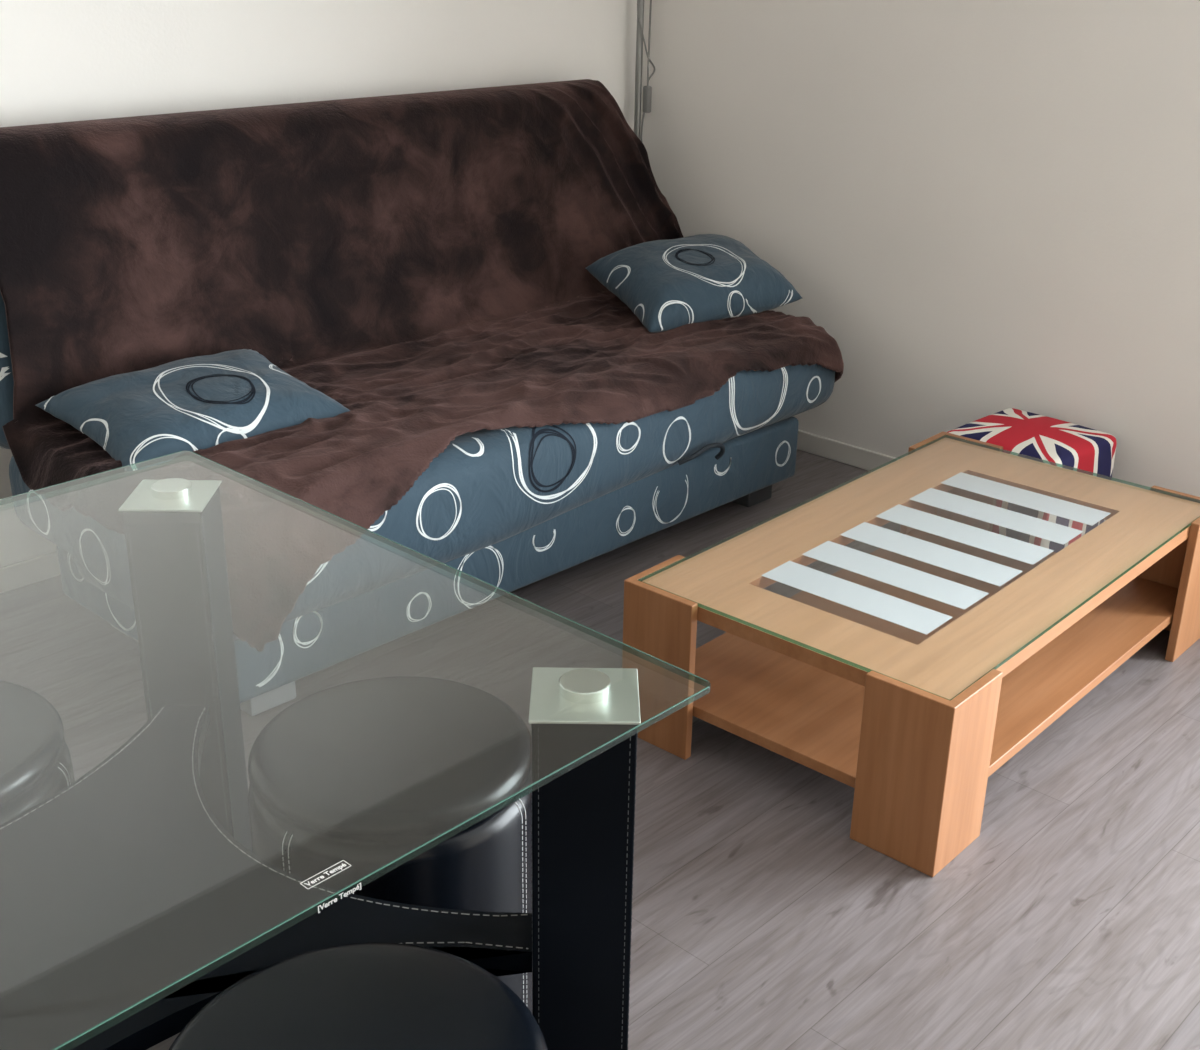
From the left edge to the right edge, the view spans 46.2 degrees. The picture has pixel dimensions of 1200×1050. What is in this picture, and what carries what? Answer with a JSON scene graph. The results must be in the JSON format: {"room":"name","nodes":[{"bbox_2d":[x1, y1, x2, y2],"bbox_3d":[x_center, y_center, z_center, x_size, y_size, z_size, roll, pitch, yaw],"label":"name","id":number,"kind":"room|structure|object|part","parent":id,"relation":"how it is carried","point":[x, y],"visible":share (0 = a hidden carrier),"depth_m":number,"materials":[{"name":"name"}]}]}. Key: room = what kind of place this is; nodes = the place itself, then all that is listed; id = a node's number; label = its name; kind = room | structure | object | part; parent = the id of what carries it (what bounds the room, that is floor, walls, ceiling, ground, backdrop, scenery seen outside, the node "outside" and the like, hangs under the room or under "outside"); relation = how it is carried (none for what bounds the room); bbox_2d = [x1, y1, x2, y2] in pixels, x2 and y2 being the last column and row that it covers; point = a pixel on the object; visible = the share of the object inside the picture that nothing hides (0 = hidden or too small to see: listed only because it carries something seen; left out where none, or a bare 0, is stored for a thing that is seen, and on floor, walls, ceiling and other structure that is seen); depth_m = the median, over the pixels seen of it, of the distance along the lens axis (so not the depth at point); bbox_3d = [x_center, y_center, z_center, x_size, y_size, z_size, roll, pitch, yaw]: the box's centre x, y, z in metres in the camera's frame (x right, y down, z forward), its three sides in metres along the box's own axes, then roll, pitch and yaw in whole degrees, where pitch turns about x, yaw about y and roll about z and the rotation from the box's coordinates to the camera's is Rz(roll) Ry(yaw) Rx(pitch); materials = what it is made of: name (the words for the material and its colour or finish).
{"room":"living room","nodes":[
{"label":"living room","id":0,"kind":"room"},
{"bbox_2d":[0,0,636,566],"bbox_3d":[-1.666,-0.972,2.676,0.120,2.600,5.285,21,30,39],"label":"wall","id":1,"kind":"structure","parent":0,"point":[61,60],"depth_m":3.47,"materials":[{"name":"white paint"}]},
{"bbox_2d":[0,551,60,592],"bbox_3d":[-1.643,0.218,3.122,0.012,0.062,5.033,21,30,39],"label":"baseboard","id":2,"kind":"structure","parent":1,"relation":"attached to","point":[46,566],"depth_m":3.38,"materials":[{"name":"white paint"}]},
{"bbox_2d":[0,449,1199,1049],"bbox_3d":[0.261,1.024,1.491,5.515,0.100,5.285,21,30,39],"label":"floor","id":3,"kind":"structure","parent":0,"point":[1071,921],"depth_m":2.43,"materials":[{"name":"laminate"}]},
{"bbox_2d":[0,680,74,824],"bbox_3d":[-0.919,0.498,1.956,0.388,0.472,0.388,7,23,14],"label":"stool","id":4,"kind":"object","parent":3,"relation":"on","point":[36,762],"visible":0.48,"depth_m":1.88,"materials":[{"name":"grey leather"}]},
{"bbox_2d":[0,450,710,1049],"bbox_3d":[-0.733,0.563,1.449,1.006,0.750,1.401,21,30,39],"label":"dining table","id":5,"kind":"object","parent":3,"relation":"on","point":[135,894],"visible":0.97,"depth_m":1.60,"materials":[{"name":"clear glass"}]},
{"bbox_3d":[-0.604,-0.042,1.983,0.114,0.004,0.114,1,23,-1],"label":"steel plate","id":6,"kind":"part","parent":5,"relation":"part of","materials":[{"name":"white metal"}]},
{"bbox_3d":[-0.609,0.294,2.124,0.109,0.726,0.109,1,23,-1],"label":"leg","id":7,"kind":"part","parent":5,"relation":"part of","materials":[{"name":"grey"}]},
{"bbox_3d":[-0.736,0.533,1.441,0.772,0.029,1.203,21,30,39],"label":"panel","id":8,"kind":"part","parent":5,"relation":"part of","materials":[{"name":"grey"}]},
{"bbox_3d":[-0.022,0.515,1.623,0.109,0.726,0.109,1,23,-1],"label":"leg","id":9,"kind":"part","parent":5,"relation":"part of","materials":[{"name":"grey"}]},
{"bbox_3d":[-0.016,0.179,1.482,0.114,0.004,0.114,1,23,-1],"label":"steel plate","id":10,"kind":"part","parent":5,"relation":"part of","materials":[{"name":"white metal"}]},
{"bbox_2d":[169,942,547,1049],"bbox_3d":[-0.240,0.727,1.437,0.388,0.472,0.388,11,25,22],"label":"stool","id":11,"kind":"object","parent":3,"relation":"on","point":[370,995],"visible":1,"depth_m":1.42,"materials":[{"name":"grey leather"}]},
{"bbox_2d":[248,676,532,1013],"bbox_3d":[-0.283,0.499,1.979,0.388,0.472,0.388,21,30,39],"label":"stool","id":12,"kind":"object","parent":3,"relation":"on","point":[364,774],"visible":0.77,"depth_m":1.81,"materials":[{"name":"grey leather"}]},
{"bbox_2d":[248,676,531,844],"bbox_3d":[-0.280,0.308,1.898,0.380,0.057,0.380,21,30,39],"label":"seat cushion","id":13,"kind":"object","parent":12,"relation":"on","point":[397,760],"depth_m":1.83,"materials":[{"name":"black leather"}]},
{"bbox_2d":[0,292,835,715],"bbox_3d":[-0.364,-0.414,3.427,0.999,1.030,2.035,21,30,39],"label":"sofa","id":14,"kind":"object","parent":3,"relation":"on","point":[510,509],"visible":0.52,"depth_m":3.05,"materials":[{"name":"blue fabric"}]},
{"bbox_3d":[-0.702,0.317,2.890,0.110,0.088,0.110,21,30,39],"label":"leg","id":15,"kind":"part","parent":14,"relation":"part of","materials":[{"name":"grey plastic"}]},
{"bbox_2d":[0,79,843,651],"bbox_3d":[-0.314,-0.565,3.444,1.047,0.851,2.264,21,30,39],"label":"throw blanket","id":16,"kind":"object","parent":14,"relation":"on","point":[418,262],"visible":0.84,"depth_m":3.27,"materials":[{"name":"brown fabric"}]},
{"bbox_2d":[36,349,349,470],"bbox_3d":[-0.839,-0.250,2.949,0.383,0.129,0.529,21,30,39],"label":"pillow","id":17,"kind":"object","parent":16,"relation":"on","point":[196,403],"visible":0.9,"depth_m":2.87,"materials":[{"name":"blue fabric"}]},
{"bbox_2d":[585,234,801,332],"bbox_3d":[0.260,-0.686,3.918,0.622,0.183,0.422,-15,27,-33],"label":"pillow","id":18,"kind":"object","parent":16,"relation":"on","point":[669,284],"visible":0.97,"depth_m":3.80,"materials":[{"name":"blue fabric"}]},
{"bbox_3d":[0.411,-0.117,3.968,0.110,0.088,0.108,21,30,39],"label":"leg","id":19,"kind":"part","parent":14,"relation":"part of","materials":[{"name":"grey plastic"}]},
{"bbox_2d":[634,0,654,141],"bbox_3d":[0.111,-1.277,4.379,0.112,1.900,0.119,21,30,39],"label":"floor lamp","id":20,"kind":"object","parent":3,"relation":"on","point":[647,90],"visible":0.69,"depth_m":4.34,"materials":[{"name":"grey metal"}]},
{"bbox_2d":[642,86,651,112],"bbox_3d":[0.146,-1.319,4.363,0.024,0.080,0.022,21,30,39],"label":"switch","id":21,"kind":"object","parent":20,"relation":"attached to","point":[647,90],"depth_m":4.35,"materials":[{"name":"grey"}]},
{"bbox_2d":[622,431,1199,876],"bbox_3d":[0.712,0.181,2.959,0.703,0.330,1.220,20,29,38],"label":"coffee table","id":22,"kind":"object","parent":3,"relation":"on","point":[906,675],"visible":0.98,"depth_m":2.73,"materials":[{"name":"brown wood"}]},
{"bbox_3d":[0.160,0.256,2.759,0.166,0.330,0.166,20,29,38],"label":"leg","id":23,"kind":"part","parent":22,"relation":"part of","materials":[{"name":"brown wood"}]},
{"bbox_3d":[0.714,0.033,2.896,0.665,0.007,1.182,20,29,38],"label":"glass","id":24,"kind":"part","parent":22,"relation":"part of","materials":[{"name":"clear glass"}]},
{"bbox_3d":[0.714,0.049,2.903,0.665,0.028,1.182,20,29,38],"label":"frame","id":25,"kind":"part","parent":22,"relation":"part of","materials":[{"name":"brown wood"}]},
{"bbox_3d":[0.560,0.401,2.431,0.166,0.330,0.166,20,29,38],"label":"leg","id":26,"kind":"part","parent":22,"relation":"part of","materials":[{"name":"brown wood"}]},
{"bbox_2d":[693,529,1177,787],"bbox_3d":[0.711,0.242,2.984,0.660,0.022,1.177,20,29,38],"label":"shelf","id":27,"kind":"object","parent":22,"relation":"attached to","point":[810,716],"depth_m":2.81,"materials":[{"name":"brown wood"}]},
{"bbox_3d":[0.863,-0.038,3.487,0.166,0.330,0.166,20,29,38],"label":"leg","id":28,"kind":"part","parent":22,"relation":"part of","materials":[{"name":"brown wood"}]},
{"bbox_3d":[1.263,0.107,3.159,0.166,0.330,0.166,20,29,38],"label":"leg","id":29,"kind":"part","parent":22,"relation":"part of","materials":[{"name":"brown wood"}]},
{"bbox_2d":[947,408,1116,552],"bbox_3d":[1.087,-0.094,3.620,0.332,0.338,0.328,-20,30,-40],"label":"pouf","id":30,"kind":"object","parent":3,"relation":"on","point":[1050,439],"visible":0.37,"depth_m":3.50,"materials":[{"name":"fabric"}]},
{"bbox_2d":[640,0,1199,496],"bbox_3d":[2.130,-0.942,2.759,5.275,2.600,0.300,21,30,39],"label":"wall","id":31,"kind":"structure","parent":0,"point":[987,207],"depth_m":3.77,"materials":[{"name":"white paint"}]},
{"bbox_2d":[797,430,1105,520],"bbox_3d":[1.074,-0.088,3.960,2.705,0.062,0.012,21,30,39],"label":"baseboard","id":32,"kind":"structure","parent":31,"relation":"attached to","point":[845,453],"depth_m":4.25,"materials":[{"name":"white paint"}]}
]}

